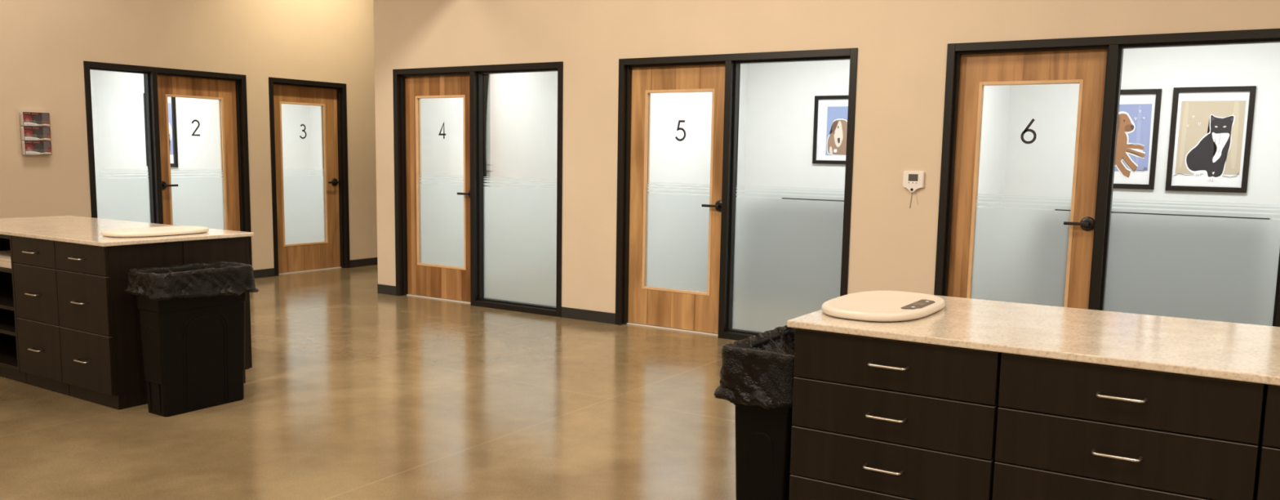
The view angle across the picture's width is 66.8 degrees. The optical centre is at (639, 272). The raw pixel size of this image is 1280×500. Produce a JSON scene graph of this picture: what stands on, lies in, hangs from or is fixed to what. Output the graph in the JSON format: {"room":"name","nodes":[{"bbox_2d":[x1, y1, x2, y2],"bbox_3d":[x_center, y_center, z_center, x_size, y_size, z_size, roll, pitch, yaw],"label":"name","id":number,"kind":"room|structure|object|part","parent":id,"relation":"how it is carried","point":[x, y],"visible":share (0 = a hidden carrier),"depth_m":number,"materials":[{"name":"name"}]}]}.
{"room":"veterinary clinic","nodes":[
{"label":"veterinary clinic","id":0,"kind":"room"},
{"bbox_2d":[93,70,221,177],"bbox_3d":[-5.499,-1.438,11.414,3.045,2.750,0.100,5,8,32],"label":"wall","id":1,"kind":"structure","parent":0,"point":[119,95],"depth_m":11.68,"materials":[{"name":"white paint"}]},
{"bbox_2d":[142,93,177,167],"bbox_3d":[-5.629,-1.673,11.395,0.604,0.860,0.028,5,8,32],"label":"framed picture","id":2,"kind":"object","parent":1,"relation":"attached to","point":[171,100],"visible":0.32,"depth_m":11.27,"materials":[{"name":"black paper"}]},
{"bbox_2d":[167,96,173,163],"bbox_3d":[-5.625,-1.674,11.402,0.522,0.778,0.008,5,8,32],"label":"print","id":3,"kind":"object","parent":2,"relation":"attached to","point":[171,101],"depth_m":11.27,"materials":[{"name":"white paper"}]},
{"bbox_2d":[0,0,377,270],"bbox_3d":[-5.536,-1.848,8.363,0.104,4.300,17.000,5,8,32],"label":"wall","id":4,"kind":"structure","parent":0,"point":[45,45],"depth_m":9.67,"materials":[{"name":"beige paint"}]},
{"bbox_2d":[94,168,151,222],"bbox_3d":[-5.024,-0.898,9.390,0.001,2.074,0.587,5,8,32],"label":"window","id":5,"kind":"structure","parent":4,"relation":"in","point":[117,198],"depth_m":9.43,"materials":[{"name":"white glass"}]},
{"bbox_2d":[83,60,252,266],"bbox_3d":[-4.716,-0.941,9.779,0.128,2.184,1.688,5,8,32],"label":"door frame","id":6,"kind":"structure","parent":4,"relation":"attached to","point":[150,77],"depth_m":9.60,"materials":[{"name":"brown metal"}]},
{"bbox_2d":[156,75,239,231],"bbox_3d":[-4.564,-0.945,10.067,0.114,2.129,0.936,5,8,32],"label":"door","id":7,"kind":"structure","parent":4,"relation":"in","point":[211,202],"depth_m":10.11,"materials":[{"name":"brown wood"}]},
{"bbox_3d":[-4.787,-0.871,9.729,0.013,0.090,0.090,5,8,32],"label":"lever handle","id":8,"kind":"part","parent":7,"relation":"part of","materials":[{"name":"black metal"}]},
{"bbox_3d":[-4.728,-0.874,9.762,0.052,0.028,0.149,5,8,32],"label":"lever","id":9,"kind":"part","parent":7,"relation":"part of","materials":[{"name":"black metal"}]},
{"bbox_3d":[-4.593,-1.003,10.062,0.001,1.610,0.624,5,8,32],"label":"glass","id":10,"kind":"part","parent":7,"relation":"part of","materials":[{"name":"white glass"}]},
{"bbox_2d":[253,267,274,278],"bbox_3d":[-4.152,0.011,10.700,0.008,0.092,0.280,5,8,32],"label":"baseboard","id":11,"kind":"structure","parent":4,"relation":"attached to","point":[263,273],"depth_m":10.70,"materials":[{"name":"black rubber"}]},
{"bbox_2d":[273,84,341,274],"bbox_3d":[-3.840,-1.069,11.181,0.114,2.129,0.951,5,8,32],"label":"door","id":12,"kind":"structure","parent":4,"relation":"in","point":[308,210],"depth_m":11.27,"materials":[{"name":"brown wood"}]},
{"bbox_3d":[-3.873,-1.126,11.170,0.001,1.610,0.608,5,8,32],"label":"glass","id":13,"kind":"part","parent":12,"relation":"part of","materials":[{"name":"white glass"}]},
{"bbox_3d":[-3.623,-1.070,11.521,0.013,0.090,0.090,5,8,32],"label":"lever handle","id":14,"kind":"part","parent":12,"relation":"part of","materials":[{"name":"black metal"}]},
{"bbox_2d":[268,76,350,275],"bbox_3d":[-3.818,-1.094,11.163,0.128,2.184,1.057,5,8,32],"label":"door frame","id":15,"kind":"structure","parent":4,"relation":"attached to","point":[340,87],"depth_m":11.45,"materials":[{"name":"brown metal"}]},
{"bbox_2d":[350,257,377,267],"bbox_3d":[-2.207,-0.322,13.694,0.008,0.092,4.769,5,8,32],"label":"baseboard","id":16,"kind":"structure","parent":4,"relation":"attached to","point":[366,261],"depth_m":11.88,"materials":[{"name":"black rubber"}]},
{"bbox_3d":[-5.351,-1.238,8.588,0.064,0.405,0.280,5,8,32],"label":"brochure holder","id":17,"kind":"object","parent":4,"relation":"attached to","visible":0},
{"bbox_2d":[20,111,49,126],"bbox_3d":[-5.343,-1.353,8.577,0.049,0.119,0.221,5,8,32],"label":"brochure","id":18,"kind":"object","parent":17,"relation":"in","point":[27,118],"visible":1,"depth_m":8.55,"materials":[{"name":"paper"}]},
{"bbox_2d":[21,126,50,140],"bbox_3d":[-5.345,-1.229,8.592,0.049,0.119,0.221,5,8,32],"label":"brochure","id":19,"kind":"object","parent":17,"relation":"in","point":[30,133],"visible":1,"depth_m":8.57,"materials":[{"name":"paper"}]},
{"bbox_2d":[22,140,51,154],"bbox_3d":[-5.347,-1.105,8.607,0.049,0.119,0.221,5,8,32],"label":"brochure","id":20,"kind":"object","parent":17,"relation":"in","point":[28,147],"visible":1,"depth_m":8.58,"materials":[{"name":"paper"}]},
{"bbox_2d":[89,69,310,178],"bbox_3d":[-6.701,-1.584,12.442,0.100,2.750,6.100,5,8,32],"label":"wall","id":21,"kind":"structure","parent":0,"point":[295,149],"depth_m":14.59,"materials":[{"name":"white paint"}]},
{"bbox_2d":[308,105,322,175],"bbox_3d":[-3.753,-1.737,14.103,3.045,2.750,0.100,5,8,32],"label":"wall","id":22,"kind":"structure","parent":0,"point":[315,121],"depth_m":14.78,"materials":[{"name":"white paint"}]},
{"bbox_2d":[0,264,736,499],"bbox_3d":[-0.656,0.802,5.487,18.100,0.100,17.200,5,8,32],"label":"floor","id":23,"kind":"structure","parent":0,"point":[353,390],"depth_m":5.14,"materials":[{"name":"concrete"}]},
{"bbox_2d":[0,234,26,383],"bbox_3d":[-3.994,0.165,6.171,1.058,0.888,0.440,5,8,32],"label":"base cabinet","id":24,"kind":"object","parent":23,"relation":"on","point":[9,348],"visible":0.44,"depth_m":5.98,"materials":[{"name":"brown laminate"}]},
{"bbox_2d":[0,249,11,268],"bbox_3d":[-3.856,-0.083,5.989,0.609,0.052,0.304,5,8,32],"label":"cardboard box","id":25,"kind":"object","parent":24,"relation":"on","point":[5,255],"visible":0.26,"depth_m":5.78,"materials":[{"name":"brown cardboard"}]},
{"bbox_2d":[0,260,11,268],"bbox_3d":[-3.856,-0.080,5.989,0.605,0.046,0.300,5,8,32],"label":"tray","id":26,"kind":"object","parent":25,"relation":"on","point":[6,264],"depth_m":5.74,"materials":[{"name":"cardboard"}]},
{"bbox_3d":[-3.856,-0.103,5.986,0.609,0.012,0.304,5,8,32],"label":"lid","id":27,"kind":"part","parent":25,"relation":"part of","materials":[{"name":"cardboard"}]},
{"bbox_3d":[-3.995,-0.065,6.135,1.016,0.022,0.417,5,8,32],"label":"shelf","id":28,"kind":"part","parent":24,"relation":"part of","materials":[{"name":"brown laminate"}]},
{"bbox_3d":[-3.998,0.158,6.162,1.016,0.022,0.417,5,8,32],"label":"shelf","id":29,"kind":"part","parent":24,"relation":"part of","materials":[{"name":"brown laminate"}]},
{"bbox_3d":[-4.001,0.308,6.181,1.016,0.022,0.417,5,8,32],"label":"shelf","id":30,"kind":"part","parent":24,"relation":"part of","materials":[{"name":"brown laminate"}]},
{"bbox_2d":[11,235,69,395],"bbox_3d":[-3.354,0.227,5.741,0.482,0.890,0.476,5,8,32],"label":"base cabinet","id":31,"kind":"object","parent":23,"relation":"on","point":[35,278],"visible":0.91,"depth_m":5.57,"materials":[{"name":"brown laminate"}]},
{"bbox_3d":[-3.467,-0.114,5.513,0.120,0.008,0.036,5,8,32],"label":"handle","id":32,"kind":"part","parent":31,"relation":"part of","materials":[{"name":"silver metal"}]},
{"bbox_3d":[-3.471,0.125,5.542,0.120,0.008,0.036,5,8,32],"label":"handle","id":33,"kind":"part","parent":31,"relation":"part of","materials":[{"name":"silver metal"}]},
{"bbox_3d":[-3.452,-0.117,5.537,0.481,0.155,0.020,5,8,32],"label":"drawer","id":34,"kind":"part","parent":31,"relation":"part of","materials":[{"name":"brown laminate"}]},
{"bbox_3d":[-3.477,0.446,5.582,0.120,0.008,0.036,5,8,32],"label":"handle","id":35,"kind":"part","parent":31,"relation":"part of","materials":[{"name":"silver metal"}]},
{"bbox_3d":[-3.456,0.123,5.566,0.481,0.317,0.020,5,8,32],"label":"drawer","id":36,"kind":"part","parent":31,"relation":"part of","materials":[{"name":"brown laminate"}]},
{"bbox_3d":[-3.461,0.443,5.605,0.481,0.319,0.020,5,8,32],"label":"drawer","id":37,"kind":"part","parent":31,"relation":"part of","materials":[{"name":"brown laminate"}]},
{"bbox_2d":[54,240,182,409],"bbox_3d":[-2.934,0.267,5.473,0.508,0.890,0.476,5,8,32],"label":"base cabinet","id":38,"kind":"object","parent":23,"relation":"on","point":[102,362],"visible":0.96,"depth_m":5.28,"materials":[{"name":"brown laminate"}]},
{"bbox_3d":[-3.047,-0.074,5.245,0.120,0.008,0.036,5,8,32],"label":"handle","id":39,"kind":"part","parent":38,"relation":"part of","materials":[{"name":"silver metal"}]},
{"bbox_3d":[-3.051,0.165,5.274,0.120,0.008,0.036,5,8,32],"label":"handle","id":40,"kind":"part","parent":38,"relation":"part of","materials":[{"name":"silver metal"}]},
{"bbox_3d":[-3.057,0.486,5.313,0.120,0.008,0.036,5,8,32],"label":"handle","id":41,"kind":"part","parent":38,"relation":"part of","materials":[{"name":"silver metal"}]},
{"bbox_3d":[-3.032,-0.077,5.268,0.507,0.155,0.020,5,8,32],"label":"drawer","id":42,"kind":"part","parent":38,"relation":"part of","materials":[{"name":"brown laminate"}]},
{"bbox_3d":[-3.036,0.163,5.298,0.507,0.317,0.020,5,8,32],"label":"drawer","id":43,"kind":"part","parent":38,"relation":"part of","materials":[{"name":"brown laminate"}]},
{"bbox_3d":[-3.041,0.483,5.337,0.507,0.319,0.020,5,8,32],"label":"drawer","id":44,"kind":"part","parent":38,"relation":"part of","materials":[{"name":"brown laminate"}]},
{"bbox_2d":[136,263,246,417],"bbox_3d":[-2.439,0.361,5.319,0.274,0.756,0.554,5,8,32],"label":"trash can","id":45,"kind":"object","parent":23,"relation":"on","point":[193,348],"visible":0.85,"depth_m":5.21,"materials":[{"name":"black plastic"}]},
{"bbox_2d":[124,261,258,300],"bbox_3d":[-2.433,0.048,5.280,0.374,0.166,0.650,5,8,32],"label":"trash bag","id":46,"kind":"object","parent":45,"relation":"in","point":[226,280],"visible":1,"depth_m":5.15,"materials":[{"name":"black plastic"}]},
{"bbox_2d":[182,236,252,382],"bbox_3d":[-3.339,0.164,6.265,2.057,0.888,0.418,5,8,32],"label":"base cabinet","id":47,"kind":"object","parent":23,"relation":"on","point":[228,249],"visible":0.16,"depth_m":5.72,"materials":[{"name":"brown laminate"}]},
{"bbox_2d":[0,215,253,246],"bbox_3d":[-3.460,-0.272,6.034,2.123,0.023,0.906,5,8,32],"label":"countertop","id":48,"kind":"structure","parent":47,"relation":"on","point":[68,228],"depth_m":5.76,"materials":[{"name":"beige stone"}]},
{"bbox_2d":[101,226,208,237],"bbox_3d":[-2.803,-0.237,5.629,0.344,0.028,0.584,5,8,32],"label":"scale","id":49,"kind":"object","parent":48,"relation":"on","point":[160,230],"visible":1,"depth_m":5.53,"materials":[{"name":"white plastic"}]},
{"bbox_3d":[-2.582,0.165,6.012,0.510,0.802,0.019,5,8,32],"label":"cabinet door","id":50,"kind":"part","parent":47,"relation":"part of","materials":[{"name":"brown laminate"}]},
{"bbox_2d":[733,328,795,499],"bbox_3d":[0.547,0.628,3.543,0.274,0.756,0.554,5,8,32],"label":"trash can","id":51,"kind":"object","parent":23,"relation":"on","point":[762,435],"visible":0.3,"depth_m":3.33,"materials":[{"name":"black plastic"}]},
{"bbox_2d":[714,324,795,408],"bbox_3d":[0.547,0.332,3.506,0.358,0.198,0.653,5,8,32],"label":"trash bag","id":52,"kind":"object","parent":51,"relation":"in","point":[763,377],"visible":0.5,"depth_m":3.27,"materials":[{"name":"black plastic"}]},
{"bbox_2d":[782,197,844,201],"bbox_3d":[2.247,-0.216,9.698,2.105,1.000,0.610,5,8,32],"label":"countertop","id":53,"kind":"structure","parent":23,"relation":"on","point":[782,197],"depth_m":10.26,"materials":[{"name":"grey laminate"}]},
{"bbox_2d":[789,328,1002,499],"bbox_3d":[0.842,0.621,3.092,0.613,0.890,0.466,5,8,32],"label":"base cabinet","id":54,"kind":"object","parent":23,"relation":"on","point":[873,418],"visible":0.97,"depth_m":2.90,"materials":[{"name":"brown laminate"}]},
{"bbox_3d":[0.739,0.747,2.949,0.612,0.155,0.020,5,8,32],"label":"drawer","id":55,"kind":"part","parent":54,"relation":"part of","materials":[{"name":"brown laminate"}]},
{"bbox_3d":[0.726,0.590,2.906,0.120,0.008,0.036,5,8,32],"label":"handle","id":56,"kind":"part","parent":54,"relation":"part of","materials":[{"name":"silver metal"}]},
{"bbox_3d":[0.729,0.433,2.887,0.120,0.008,0.036,5,8,32],"label":"handle","id":57,"kind":"part","parent":54,"relation":"part of","materials":[{"name":"silver metal"}]},
{"bbox_3d":[0.732,0.277,2.868,0.120,0.008,0.036,5,8,32],"label":"handle","id":58,"kind":"part","parent":54,"relation":"part of","materials":[{"name":"silver metal"}]},
{"bbox_3d":[0.742,0.588,2.929,0.612,0.155,0.020,5,8,32],"label":"drawer","id":59,"kind":"part","parent":54,"relation":"part of","materials":[{"name":"brown laminate"}]},
{"bbox_3d":[0.744,0.430,2.910,0.612,0.153,0.020,5,8,32],"label":"drawer","id":60,"kind":"part","parent":54,"relation":"part of","materials":[{"name":"brown laminate"}]},
{"bbox_3d":[0.747,0.275,2.891,0.612,0.150,0.020,5,8,32],"label":"drawer","id":61,"kind":"part","parent":54,"relation":"part of","materials":[{"name":"brown laminate"}]},
{"bbox_2d":[991,352,1264,499],"bbox_3d":[1.366,0.671,2.757,0.620,0.890,0.466,5,8,32],"label":"base cabinet","id":62,"kind":"object","parent":23,"relation":"on","point":[1067,429],"visible":0.95,"depth_m":2.56,"materials":[{"name":"brown laminate"}]},
{"bbox_3d":[1.265,0.638,2.595,0.618,0.155,0.020,5,8,32],"label":"drawer","id":63,"kind":"part","parent":62,"relation":"part of","materials":[{"name":"brown laminate"}]},
{"bbox_3d":[1.252,0.482,2.552,0.120,0.008,0.036,5,8,32],"label":"handle","id":64,"kind":"part","parent":62,"relation":"part of","materials":[{"name":"silver metal"}]},
{"bbox_3d":[1.255,0.327,2.533,0.120,0.008,0.036,5,8,32],"label":"handle","id":65,"kind":"part","parent":62,"relation":"part of","materials":[{"name":"silver metal"}]},
{"bbox_3d":[1.268,0.480,2.576,0.618,0.153,0.020,5,8,32],"label":"drawer","id":66,"kind":"part","parent":62,"relation":"part of","materials":[{"name":"brown laminate"}]},
{"bbox_3d":[1.270,0.325,2.557,0.618,0.150,0.020,5,8,32],"label":"drawer","id":67,"kind":"part","parent":62,"relation":"part of","materials":[{"name":"brown laminate"}]},
{"bbox_2d":[1055,208,1270,219],"bbox_3d":[4.374,-0.015,8.339,1.670,1.000,0.610,5,8,32],"label":"countertop","id":68,"kind":"structure","parent":23,"relation":"on","point":[1055,209],"depth_m":8.41,"materials":[{"name":"grey laminate"}]},
{"bbox_2d":[1253,383,1279,499],"bbox_3d":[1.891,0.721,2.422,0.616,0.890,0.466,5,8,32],"label":"base cabinet","id":69,"kind":"object","parent":23,"relation":"on","point":[1268,475],"visible":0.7,"depth_m":2.38,"materials":[{"name":"brown laminate"}]},
{"bbox_2d":[786,289,1279,385],"bbox_3d":[1.498,0.196,2.884,1.913,0.022,0.874,5,8,32],"label":"countertop","id":70,"kind":"structure","parent":69,"relation":"on","point":[1235,351],"depth_m":2.86,"materials":[{"name":"beige stone"}]},
{"bbox_2d":[821,290,945,321],"bbox_3d":[0.826,0.110,3.280,0.344,0.030,0.584,5,8,32],"label":"scale","id":71,"kind":"object","parent":70,"relation":"on","point":[869,305],"visible":1,"depth_m":3.18,"materials":[{"name":"white plastic"}]},
{"bbox_3d":[0.927,0.108,3.214,0.056,0.006,0.240,5,8,32],"label":"display panel","id":72,"kind":"part","parent":71,"relation":"part of","materials":[{"name":"grey plastic"}]},
{"bbox_3d":[1.793,0.530,2.240,0.616,0.153,0.020,5,8,32],"label":"drawer","id":73,"kind":"part","parent":69,"relation":"part of","materials":[{"name":"brown laminate"}]},
{"bbox_3d":[1.795,0.374,2.221,0.616,0.150,0.020,5,8,32],"label":"drawer","id":74,"kind":"part","parent":69,"relation":"part of","materials":[{"name":"brown laminate"}]},
{"bbox_2d":[420,71,557,189],"bbox_3d":[-1.627,-1.290,10.738,0.100,2.750,2.896,5,8,32],"label":"wall","id":75,"kind":"structure","parent":0,"point":[525,117],"depth_m":10.87,"materials":[{"name":"white paint"}]},
{"bbox_2d":[648,63,748,196],"bbox_3d":[0.333,-1.105,9.486,0.100,2.750,2.896,5,8,32],"label":"wall","id":76,"kind":"structure","parent":0,"point":[686,161],"depth_m":9.56,"materials":[{"name":"white paint"}]},
{"bbox_2d":[373,0,1279,313],"bbox_3d":[2.866,-1.418,6.009,12.896,4.300,0.104,5,8,32],"label":"wall","id":77,"kind":"structure","parent":0,"point":[902,45],"depth_m":7.13,"materials":[{"name":"beige paint"}]},
{"bbox_2d":[377,284,395,295],"bbox_3d":[-2.505,0.172,9.608,0.262,0.092,0.008,5,8,32],"label":"baseboard","id":78,"kind":"structure","parent":77,"relation":"attached to","point":[381,288],"depth_m":9.60,"materials":[{"name":"black rubber"}]},
{"bbox_2d":[404,74,470,303],"bbox_3d":[-1.898,-0.795,9.204,0.928,2.129,0.114,5,8,32],"label":"door","id":79,"kind":"structure","parent":77,"relation":"in","point":[438,215],"depth_m":9.28,"materials":[{"name":"brown wood"}]},
{"bbox_3d":[-1.881,-0.855,9.219,0.624,1.610,0.001,5,8,32],"label":"glass","id":80,"kind":"part","parent":79,"relation":"part of","materials":[{"name":"white glass"}]},
{"bbox_3d":[-1.625,-0.729,8.997,0.149,0.028,0.052,5,8,32],"label":"lever","id":81,"kind":"part","parent":79,"relation":"part of","materials":[{"name":"black metal"}]},
{"bbox_2d":[392,61,563,316],"bbox_3d":[-1.492,-0.780,8.911,2.034,2.184,0.128,5,8,32],"label":"door frame","id":82,"kind":"structure","parent":77,"relation":"attached to","point":[476,73],"depth_m":8.89,"materials":[{"name":"brown metal"}]},
{"bbox_2d":[483,73,556,306],"bbox_3d":[-1.054,-0.745,8.685,0.941,2.074,0.001,5,8,32],"label":"frosted glass panel","id":83,"kind":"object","parent":77,"relation":"in","point":[520,224],"depth_m":8.78,"materials":[{"name":"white glass"}]},
{"bbox_2d":[560,306,615,324],"bbox_3d":[-0.445,0.367,8.291,0.569,0.092,0.008,5,8,32],"label":"baseboard","id":84,"kind":"structure","parent":77,"relation":"attached to","point":[570,313],"depth_m":8.28,"materials":[{"name":"black rubber"}]},
{"bbox_2d":[626,63,724,335],"bbox_3d":[0.289,-0.588,7.807,0.921,2.129,0.114,5,8,32],"label":"door","id":85,"kind":"structure","parent":77,"relation":"in","point":[675,239],"depth_m":7.87,"materials":[{"name":"brown wood"}]},
{"bbox_3d":[0.311,-0.647,7.818,0.624,1.610,0.001,5,8,32],"label":"glass","id":86,"kind":"part","parent":85,"relation":"part of","materials":[{"name":"white glass"}]},
{"bbox_3d":[0.558,-0.521,7.602,0.149,0.028,0.052,5,8,32],"label":"lever","id":87,"kind":"part","parent":85,"relation":"part of","materials":[{"name":"black metal"}]},
{"bbox_3d":[0.626,-0.519,7.596,0.090,0.090,0.013,5,8,32],"label":"lever handle","id":88,"kind":"part","parent":85,"relation":"part of","materials":[{"name":"black metal"}]},
{"bbox_2d":[615,47,857,340],"bbox_3d":[0.690,-0.573,7.516,2.016,2.184,0.128,5,8,32],"label":"door frame","id":89,"kind":"structure","parent":77,"relation":"attached to","point":[732,61],"depth_m":7.50,"materials":[{"name":"brown metal"}]},
{"bbox_2d":[732,185,844,332],"bbox_3d":[1.125,-0.538,7.293,0.930,2.074,0.001,5,8,32],"label":"frosted glass panel","id":90,"kind":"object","parent":77,"relation":"in","point":[788,252],"depth_m":7.36,"materials":[{"name":"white glass"}]},
{"bbox_2d":[902,170,924,208],"bbox_3d":[1.876,-0.568,6.669,0.142,0.254,0.026,5,8,32],"label":"wall sensor","id":91,"kind":"object","parent":77,"relation":"attached to","point":[913,180],"visible":1,"depth_m":6.65,"materials":[{"name":"white plastic"}]},
{"bbox_2d":[947,48,1106,309],"bbox_3d":[2.509,-0.377,6.388,0.927,2.129,0.114,5,8,32],"label":"door","id":92,"kind":"structure","parent":77,"relation":"in","point":[1034,256],"depth_m":6.39,"materials":[{"name":"brown wood"}]},
{"bbox_3d":[2.525,-0.437,6.404,0.624,1.610,0.001,5,8,32],"label":"glass","id":93,"kind":"part","parent":92,"relation":"part of","materials":[{"name":"white glass"}]},
{"bbox_3d":[2.781,-0.310,6.182,0.149,0.028,0.052,5,8,32],"label":"lever","id":94,"kind":"part","parent":92,"relation":"part of","materials":[{"name":"black metal"}]},
{"bbox_3d":[2.849,-0.308,6.176,0.090,0.090,0.013,5,8,32],"label":"lever handle","id":95,"kind":"part","parent":92,"relation":"part of","materials":[{"name":"black metal"}]},
{"bbox_2d":[933,27,1279,326],"bbox_3d":[2.909,-0.363,6.098,2.020,2.184,0.128,5,8,32],"label":"door frame","id":96,"kind":"structure","parent":77,"relation":"attached to","point":[1114,45],"depth_m":6.07,"materials":[{"name":"brown metal"}]},
{"bbox_2d":[1103,198,1279,325],"bbox_3d":[3.347,-0.328,5.873,0.928,2.074,0.001,5,8,32],"label":"frosted glass panel","id":97,"kind":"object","parent":77,"relation":"in","point":[1204,268],"depth_m":5.89,"materials":[{"name":"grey glass"}]},
{"bbox_2d":[977,84,1010,208],"bbox_3d":[2.640,-0.886,8.012,0.100,2.750,2.896,5,8,32],"label":"wall","id":98,"kind":"structure","parent":0,"point":[996,104],"depth_m":8.74,"materials":[{"name":"white paint"}]},
{"bbox_2d":[744,42,1279,219],"bbox_3d":[2.630,-1.103,9.788,8.300,2.750,0.100,5,8,32],"label":"wall","id":99,"kind":"structure","parent":0,"point":[780,102],"depth_m":8.96,"materials":[{"name":"white paint"}]},
{"bbox_2d":[812,94,848,164],"bbox_3d":[2.078,-1.472,10.029,0.600,0.702,0.028,5,8,32],"label":"framed picture","id":100,"kind":"object","parent":99,"relation":"attached to","point":[830,112],"visible":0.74,"depth_m":10.10,"materials":[{"name":"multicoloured paper"}]},
{"bbox_2d":[1113,88,1162,189],"bbox_3d":[4.269,-1.184,8.638,0.604,0.870,0.028,5,8,32],"label":"framed picture","id":101,"kind":"object","parent":99,"relation":"attached to","point":[1139,115],"visible":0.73,"depth_m":8.56,"materials":[{"name":"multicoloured paper"}]},
{"bbox_2d":[1164,85,1256,192],"bbox_3d":[4.851,-1.131,8.266,0.604,0.884,0.028,5,8,32],"label":"framed picture","id":102,"kind":"object","parent":99,"relation":"attached to","point":[1211,131],"visible":1,"depth_m":8.26,"materials":[{"name":"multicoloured paper"}]}
]}

